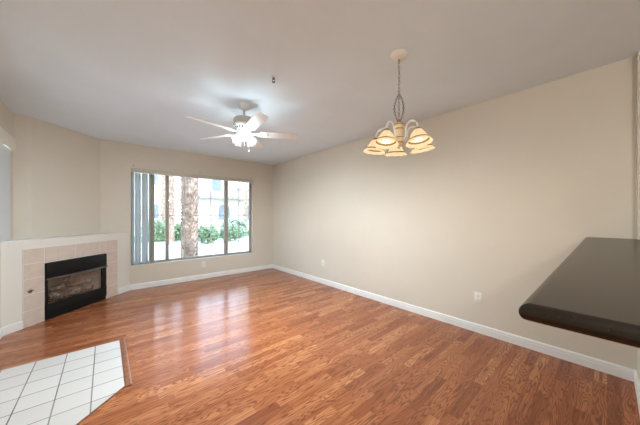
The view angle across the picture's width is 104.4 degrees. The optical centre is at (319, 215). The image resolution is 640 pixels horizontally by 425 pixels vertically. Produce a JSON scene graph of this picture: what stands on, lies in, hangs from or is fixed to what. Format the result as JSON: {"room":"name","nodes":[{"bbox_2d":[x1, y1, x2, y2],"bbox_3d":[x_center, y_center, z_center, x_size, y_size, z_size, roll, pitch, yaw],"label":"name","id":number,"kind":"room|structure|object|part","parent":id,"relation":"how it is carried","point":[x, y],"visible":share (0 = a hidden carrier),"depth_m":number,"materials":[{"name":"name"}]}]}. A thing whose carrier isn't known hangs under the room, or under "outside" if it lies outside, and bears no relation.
{"room":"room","nodes":[
{"label":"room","id":0,"kind":"room"},
{"bbox_2d":[0,99,12,327],"bbox_3d":[-1.442,0.028,0.307,0.150,2.440,8.050,0,0,-41],"label":"wall","id":1,"kind":"structure","parent":0,"point":[6,115],"depth_m":2.79,"materials":[{"name":"paint"}]},
{"bbox_2d":[0,126,15,241],"bbox_3d":[-2.826,-0.281,2.087,0.083,1.081,1.515,0,0,-41],"label":"vertical blinds","id":2,"kind":"object","parent":1,"relation":"attached to","point":[9,142],"visible":1,"depth_m":2.52,"materials":[{"name":"white plastic"}]},
{"bbox_2d":[2,285,129,335],"bbox_3d":[-3.224,1.204,3.343,0.014,0.088,1.577,0,0,4],"label":"baseboard","id":3,"kind":"structure","parent":1,"relation":"attached to","point":[17,326],"depth_m":2.67,"materials":[{"name":"paint"}]},
{"bbox_2d":[13,113,99,238],"bbox_3d":[-3.513,-0.455,3.394,0.755,1.474,0.670,0,0,-41],"label":"wall","id":4,"kind":"structure","parent":0,"point":[56,169],"depth_m":3.25,"materials":[{"name":"paint"}]},
{"bbox_2d":[3,340,124,424],"bbox_3d":[-1.907,1.246,1.667,0.926,0.004,1.358,0,0,-41],"label":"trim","id":5,"kind":"structure","parent":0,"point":[116,340],"depth_m":1.73,"materials":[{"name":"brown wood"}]},
{"bbox_2d":[1,232,128,327],"bbox_3d":[-3.231,0.765,3.344,1.115,0.966,1.115,0,0,-41],"label":"wall","id":6,"kind":"structure","parent":0,"point":[11,250],"depth_m":2.72,"materials":[{"name":"paint"}]},
{"bbox_2d":[22,239,117,327],"bbox_3d":[-3.390,0.812,3.332,0.404,0.872,1.178,0,0,4],"label":"fireplace","id":7,"kind":"object","parent":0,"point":[43,268],"visible":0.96,"depth_m":3.17,"materials":[{"name":"tile"}]},
{"bbox_2d":[48,284,84,294],"bbox_3d":[-3.428,0.998,3.354,0.095,0.126,0.466,0,0,3],"label":"log","id":8,"kind":"object","parent":7,"relation":"on","point":[79,285],"visible":0.31,"depth_m":3.36,"materials":[{"name":"brown wood"}]},
{"bbox_2d":[48,282,65,292],"bbox_3d":[-3.383,0.928,3.179,0.085,0.100,0.307,0,0,-18],"label":"log","id":9,"kind":"object","parent":8,"relation":"on","point":[62,285],"visible":0.94,"depth_m":3.17,"materials":[{"name":"brown wood"}]},
{"bbox_2d":[65,277,91,285],"bbox_3d":[-3.357,0.924,3.462,0.079,0.102,0.275,0,0,35],"label":"log","id":10,"kind":"object","parent":8,"relation":"on","point":[86,280],"visible":0.91,"depth_m":3.45,"materials":[{"name":"brown wood"}]},
{"bbox_2d":[63,276,69,283],"bbox_3d":[-3.386,0.856,3.318,0.072,0.084,0.209,0,0,-40],"label":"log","id":11,"kind":"object","parent":10,"relation":"on","point":[66,279],"visible":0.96,"depth_m":3.28,"materials":[{"name":"brown wood"}]},
{"bbox_2d":[48,284,90,299],"bbox_3d":[-3.315,1.008,3.297,0.082,0.106,0.504,0,0,5],"label":"log","id":12,"kind":"object","parent":7,"relation":"on","point":[86,287],"visible":0.93,"depth_m":3.26,"materials":[{"name":"brown wood"}]},
{"bbox_3d":[-3.214,1.152,3.319,0.030,0.188,0.766,0,0,4],"label":"panel","id":13,"kind":"part","parent":7,"relation":"part of","materials":[{"name":"black metal"}]},
{"bbox_2d":[45,254,107,280],"bbox_3d":[-3.208,0.673,3.318,0.568,0.202,0.568,0,0,-41],"label":"hood","id":14,"kind":"object","parent":7,"relation":"attached to","point":[58,268],"depth_m":3.24,"materials":[{"name":"black metal"}]},
{"bbox_2d":[100,139,272,284],"bbox_3d":[-2.621,0.028,4.707,4.122,2.440,0.150,0,0,-41],"label":"wall","id":15,"kind":"structure","parent":0,"point":[117,159],"depth_m":4.58,"materials":[{"name":"paint"}]},
{"bbox_2d":[132,172,250,264],"bbox_3d":[-2.399,0.031,4.937,2.185,1.646,0.062,0,0,-41],"label":"window","id":16,"kind":"structure","parent":15,"relation":"in","point":[166,215],"depth_m":5.07,"materials":[{"name":"metal"}]},
{"bbox_2d":[131,168,252,264],"bbox_3d":[-2.350,0.021,4.880,2.183,1.622,0.117,0,0,-41],"label":"vertical blinds","id":17,"kind":"object","parent":16,"relation":"attached to","point":[136,176],"visible":0.99,"depth_m":4.30,"materials":[{"name":"plastic"}]},
{"bbox_2d":[130,264,271,289],"bbox_3d":[-2.146,1.204,5.010,2.707,0.088,0.014,0,0,-41],"label":"baseboard","id":18,"kind":"structure","parent":15,"relation":"attached to","point":[229,272],"depth_m":4.78,"materials":[{"name":"paint"}]},
{"bbox_2d":[131,253,251,265],"bbox_3d":[-2.357,0.851,4.889,2.183,0.008,0.089,0,0,-41],"label":"trim","id":19,"kind":"structure","parent":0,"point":[242,253],"depth_m":4.75,"materials":[{"name":"paint"}]},
{"bbox_2d":[0,0,639,164],"bbox_3d":[0.011,-1.267,1.662,4.122,0.150,8.200,0,0,-41],"label":"ceiling","id":20,"kind":"structure","parent":0,"point":[124,71],"depth_m":1.91,"materials":[{"name":"paint"}]},
{"bbox_2d":[186,102,297,148],"bbox_3d":[-0.816,-0.940,2.643,1.123,0.505,1.117,0,0,-41],"label":"ceiling fan","id":21,"kind":"object","parent":20,"relation":"hanging from","point":[244,124],"visible":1,"depth_m":2.62,"materials":[{"name":"white metal"}]},
{"bbox_3d":[-1.056,-0.886,2.382,0.128,0.006,0.418,15,10,38],"label":"blade","id":22,"kind":"part","parent":21,"relation":"part of","materials":[{"name":"white wood"}]},
{"bbox_3d":[-1.171,-0.886,2.812,0.418,0.006,0.128,0,12,21],"label":"blade","id":23,"kind":"part","parent":21,"relation":"part of","materials":[{"name":"white wood"}]},
{"bbox_3d":[-0.858,-0.820,2.600,0.115,0.110,0.115,0,-33,28],"label":"lamp shade","id":24,"kind":"part","parent":21,"relation":"part of","materials":[{"name":"white glass"}]},
{"bbox_3d":[-0.742,-0.820,2.636,0.115,0.110,0.115,-36,-16,23],"label":"lamp shade","id":25,"kind":"part","parent":21,"relation":"part of","materials":[{"name":"white glass"}]},
{"bbox_3d":[-0.611,-0.886,2.358,0.128,0.006,0.418,14,-8,-32],"label":"blade","id":26,"kind":"part","parent":21,"relation":"part of","materials":[{"name":"white wood"}]},
{"bbox_3d":[-0.797,-0.886,3.055,0.128,0.006,0.418,-12,-1,3],"label":"blade","id":27,"kind":"part","parent":21,"relation":"part of","materials":[{"name":"white wood"}]},
{"bbox_3d":[-0.451,-0.886,2.774,0.418,0.006,0.128,0,-12,-15],"label":"blade","id":28,"kind":"part","parent":21,"relation":"part of","materials":[{"name":"white wood"}]},
{"bbox_2d":[270,75,276,82],"bbox_3d":[-0.400,-1.169,2.140,0.056,0.047,0.056,0,0,-41],"label":"sprinkler","id":29,"kind":"object","parent":20,"relation":"attached to","point":[273,77],"visible":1,"depth_m":2.13,"materials":[{"name":"white metal"}]},
{"bbox_2d":[363,49,434,156],"bbox_3d":[0.578,-0.833,1.830,0.518,0.718,0.526,0,0,-41],"label":"chandelier","id":30,"kind":"object","parent":20,"relation":"hanging from","point":[419,140],"visible":1,"depth_m":1.81,"materials":[{"name":"beige glass"}]},
{"bbox_3d":[0.429,-0.549,1.924,0.130,0.066,0.130,10,5,27],"label":"lamp shade","id":31,"kind":"part","parent":30,"relation":"part of","materials":[{"name":"white glass"}]},
{"bbox_3d":[0.459,-0.549,1.718,0.130,0.066,0.130,12,-9,-44],"label":"lamp shade","id":32,"kind":"part","parent":30,"relation":"part of","materials":[{"name":"white glass"}]},
{"bbox_3d":[0.514,-0.604,1.772,0.154,0.125,0.012,0,0,-44],"label":"arm","id":33,"kind":"part","parent":30,"relation":"part of","materials":[{"name":"white metal"}]},
{"bbox_3d":[0.616,-0.549,2.017,0.130,0.066,0.130,0,9,10],"label":"lamp shade","id":34,"kind":"part","parent":30,"relation":"part of","materials":[{"name":"white glass"}]},
{"bbox_3d":[0.587,-0.924,1.845,0.082,0.470,0.023,0,0,15],"label":"chain","id":35,"kind":"part","parent":30,"relation":"part of","materials":[{"name":"metal"}]},
{"bbox_3d":[0.686,-0.604,1.857,0.154,0.125,0.012,0,0,-8],"label":"arm","id":36,"kind":"part","parent":30,"relation":"part of","materials":[{"name":"white metal"}]},
{"bbox_3d":[0.631,-0.604,1.752,0.012,0.125,0.154,0,0,-26],"label":"arm","id":37,"kind":"part","parent":30,"relation":"part of","materials":[{"name":"white metal"}]},
{"bbox_3d":[0.665,-0.549,1.683,0.130,0.066,0.130,0,-9,-26],"label":"lamp shade","id":38,"kind":"part","parent":30,"relation":"part of","materials":[{"name":"white glass"}]},
{"bbox_2d":[0,268,639,424],"bbox_3d":[0.011,1.306,1.662,4.122,0.124,8.200,0,0,-41],"label":"floor","id":39,"kind":"structure","parent":0,"point":[271,346],"depth_m":2.02,"materials":[{"name":"brown wood"}]},
{"bbox_2d":[119,338,131,386],"bbox_3d":[-1.696,1.244,2.159,0.044,0.008,0.915,0,0,-41],"label":"trim","id":40,"kind":"structure","parent":39,"relation":"on","point":[125,362],"depth_m":2.07,"materials":[{"name":"brown wood"}]},
{"bbox_2d":[273,56,636,369],"bbox_3d":[1.563,0.028,2.905,0.150,2.440,8.050,0,0,-41],"label":"wall","id":41,"kind":"structure","parent":0,"point":[510,185],"depth_m":2.61,"materials":[{"name":"paint"}]},
{"bbox_2d":[272,264,635,381],"bbox_3d":[0.617,1.204,3.874,0.014,0.088,5.346,0,0,-41],"label":"baseboard","id":42,"kind":"structure","parent":41,"relation":"attached to","point":[623,372],"depth_m":2.50,"materials":[{"name":"paint"}]},
{"bbox_2d":[474,291,481,303],"bbox_3d":[1.682,0.877,2.645,0.009,0.114,0.070,0,0,-41],"label":"wall outlet","id":43,"kind":"object","parent":41,"relation":"attached to","point":[477,295],"visible":1,"depth_m":2.64,"materials":[{"name":"plastic"}]},
{"bbox_2d":[637,51,639,382],"bbox_3d":[1.671,0.028,1.169,1.957,2.440,0.124,0,0,-41],"label":"wall","id":44,"kind":"structure","parent":0,"point":[638,53],"depth_m":1.80,"materials":[{"name":"paint"}]},
{"bbox_2d":[518,237,639,347],"bbox_3d":[1.437,0.197,1.124,2.368,0.036,0.420,0,0,-41],"label":"countertop","id":45,"kind":"structure","parent":44,"relation":"attached to","point":[594,291],"depth_m":0.56,"materials":[{"name":"stone"}]},
{"bbox_2d":[634,370,639,414],"bbox_3d":[1.625,1.204,1.222,1.957,0.088,0.014,0,0,-41],"label":"baseboard","id":46,"kind":"structure","parent":44,"relation":"attached to","point":[636,379],"depth_m":1.71,"materials":[{"name":"paint"}]},
{"label":"outside","id":47,"kind":"structure","parent":0,"visible":0},
{"bbox_2d":[141,229,248,260],"bbox_3d":[-8.274,1.448,32.504,150.000,0.200,180.000,0,0,-41],"label":"ground","id":48,"kind":"structure","parent":47,"point":[217,247],"depth_m":10.06,"materials":[{"name":"white concrete"}]},
{"bbox_2d":[141,219,164,241],"bbox_3d":[-8.354,0.763,12.810,1.550,1.254,1.504,0,0,-41],"label":"shrub","id":49,"kind":"object","parent":48,"relation":"on","point":[158,226],"visible":0.45,"depth_m":12.58,"materials":[{"name":"green plant"}]},
{"bbox_2d":[164,176,174,244],"bbox_3d":[-7.124,-2.168,11.464,2.666,7.031,2.503,0,0,-41],"label":"palm tree","id":50,"kind":"object","parent":48,"relation":"on","point":[171,178],"visible":0.2,"depth_m":11.37,"materials":[{"name":"brown plant"}]},
{"bbox_2d":[174,222,181,240],"bbox_3d":[-7.228,0.824,12.826,0.960,1.080,0.934,0,0,-41],"label":"shrub","id":51,"kind":"object","parent":48,"relation":"on","point":[177,227],"visible":0.39,"depth_m":12.60,"materials":[{"name":"green plant"}]},
{"bbox_2d":[141,173,235,227],"bbox_3d":[-19.776,-3.052,29.830,17.100,8.800,10.000,0,0,-41],"label":"apartment building","id":52,"kind":"structure","parent":48,"relation":"on","point":[204,184],"depth_m":27.45,"materials":[{"name":"paint"}]},
{"bbox_3d":[-17.090,-3.652,26.188,1.200,1.400,0.016,0,0,-41],"label":"pane","id":53,"kind":"part","parent":52,"relation":"part of","materials":[{"name":"blue glass"}]},
{"bbox_3d":[-17.090,-0.402,26.188,1.200,1.500,0.016,0,0,-41],"label":"pane","id":54,"kind":"part","parent":52,"relation":"part of","materials":[{"name":"blue glass"}]},
{"bbox_3d":[-12.551,-3.652,30.112,1.100,1.400,0.016,0,0,-41],"label":"pane","id":55,"kind":"part","parent":52,"relation":"part of","materials":[{"name":"blue glass"}]},
{"bbox_2d":[180,177,198,256],"bbox_3d":[-3.296,-1.713,6.753,2.607,6.122,2.630,0,0,9],"label":"palm tree","id":56,"kind":"object","parent":48,"relation":"on","point":[191,185],"visible":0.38,"depth_m":6.46,"materials":[{"name":"brown plant"}]},
{"bbox_2d":[141,232,248,242],"bbox_3d":[-1.121,1.333,21.173,42.000,0.030,3.500,0,0,-41],"label":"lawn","id":57,"kind":"structure","parent":48,"relation":"on","point":[219,236],"depth_m":13.49,"materials":[{"name":"green plant"}]},
{"bbox_2d":[158,175,164,231],"bbox_3d":[-10.096,-2.714,15.853,2.787,8.124,2.759,0,0,-41],"label":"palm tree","id":58,"kind":"object","parent":57,"relation":"on","point":[161,178],"visible":0.3,"depth_m":15.61,"materials":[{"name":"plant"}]},
{"bbox_2d":[141,218,244,236],"bbox_3d":[-6.318,0.738,16.482,16.060,1.220,0.060,0,0,-41],"label":"metal fence","id":59,"kind":"object","parent":57,"relation":"on","point":[200,219],"visible":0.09,"depth_m":15.84,"materials":[{"name":"metal"}]},
{"bbox_2d":[197,223,218,243],"bbox_3d":[-5.384,0.906,11.972,1.177,1.030,1.169,0,0,-41],"label":"shrub","id":60,"kind":"object","parent":48,"relation":"on","point":[203,236],"visible":0.94,"depth_m":11.76,"materials":[{"name":"green plant"}]},
{"bbox_2d":[174,191,248,231],"bbox_3d":[-9.129,-0.427,23.173,6.900,3.550,7.000,0,0,-41],"label":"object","id":61,"kind":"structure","parent":48,"relation":"on","point":[217,198],"depth_m":20.01,"materials":[{"name":"concrete"}]},
{"bbox_3d":[-7.798,-0.277,20.212,0.900,1.250,0.020,0,0,-41],"label":"arch pane","id":62,"kind":"part","parent":61,"relation":"part of","materials":[{"name":"blue glass"}]},
{"bbox_2d":[220,224,242,240],"bbox_3d":[-4.655,0.914,13.038,1.207,0.921,1.288,0,0,-41],"label":"shrub","id":63,"kind":"object","parent":48,"relation":"on","point":[233,232],"visible":0.72,"depth_m":12.83,"materials":[{"name":"green plant"}]},
{"bbox_2d":[219,216,248,236],"bbox_3d":[-5.216,0.753,14.902,1.774,1.423,1.753,0,0,-41],"label":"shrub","id":64,"kind":"object","parent":48,"relation":"on","point":[232,221],"visible":0.35,"depth_m":14.67,"materials":[{"name":"green plant"}]},
{"bbox_2d":[236,185,248,194],"bbox_3d":[-9.017,-1.802,43.760,17.400,6.300,11.000,0,0,-41],"label":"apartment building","id":65,"kind":"structure","parent":48,"relation":"on","point":[241,187],"depth_m":35.28,"materials":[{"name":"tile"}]},
{"bbox_2d":[243,182,247,231],"bbox_3d":[-6.022,-2.696,19.877,2.856,8.088,2.834,0,0,-41],"label":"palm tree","id":66,"kind":"object","parent":48,"relation":"on","point":[245,185],"visible":0.36,"depth_m":19.69,"materials":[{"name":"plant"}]}
]}

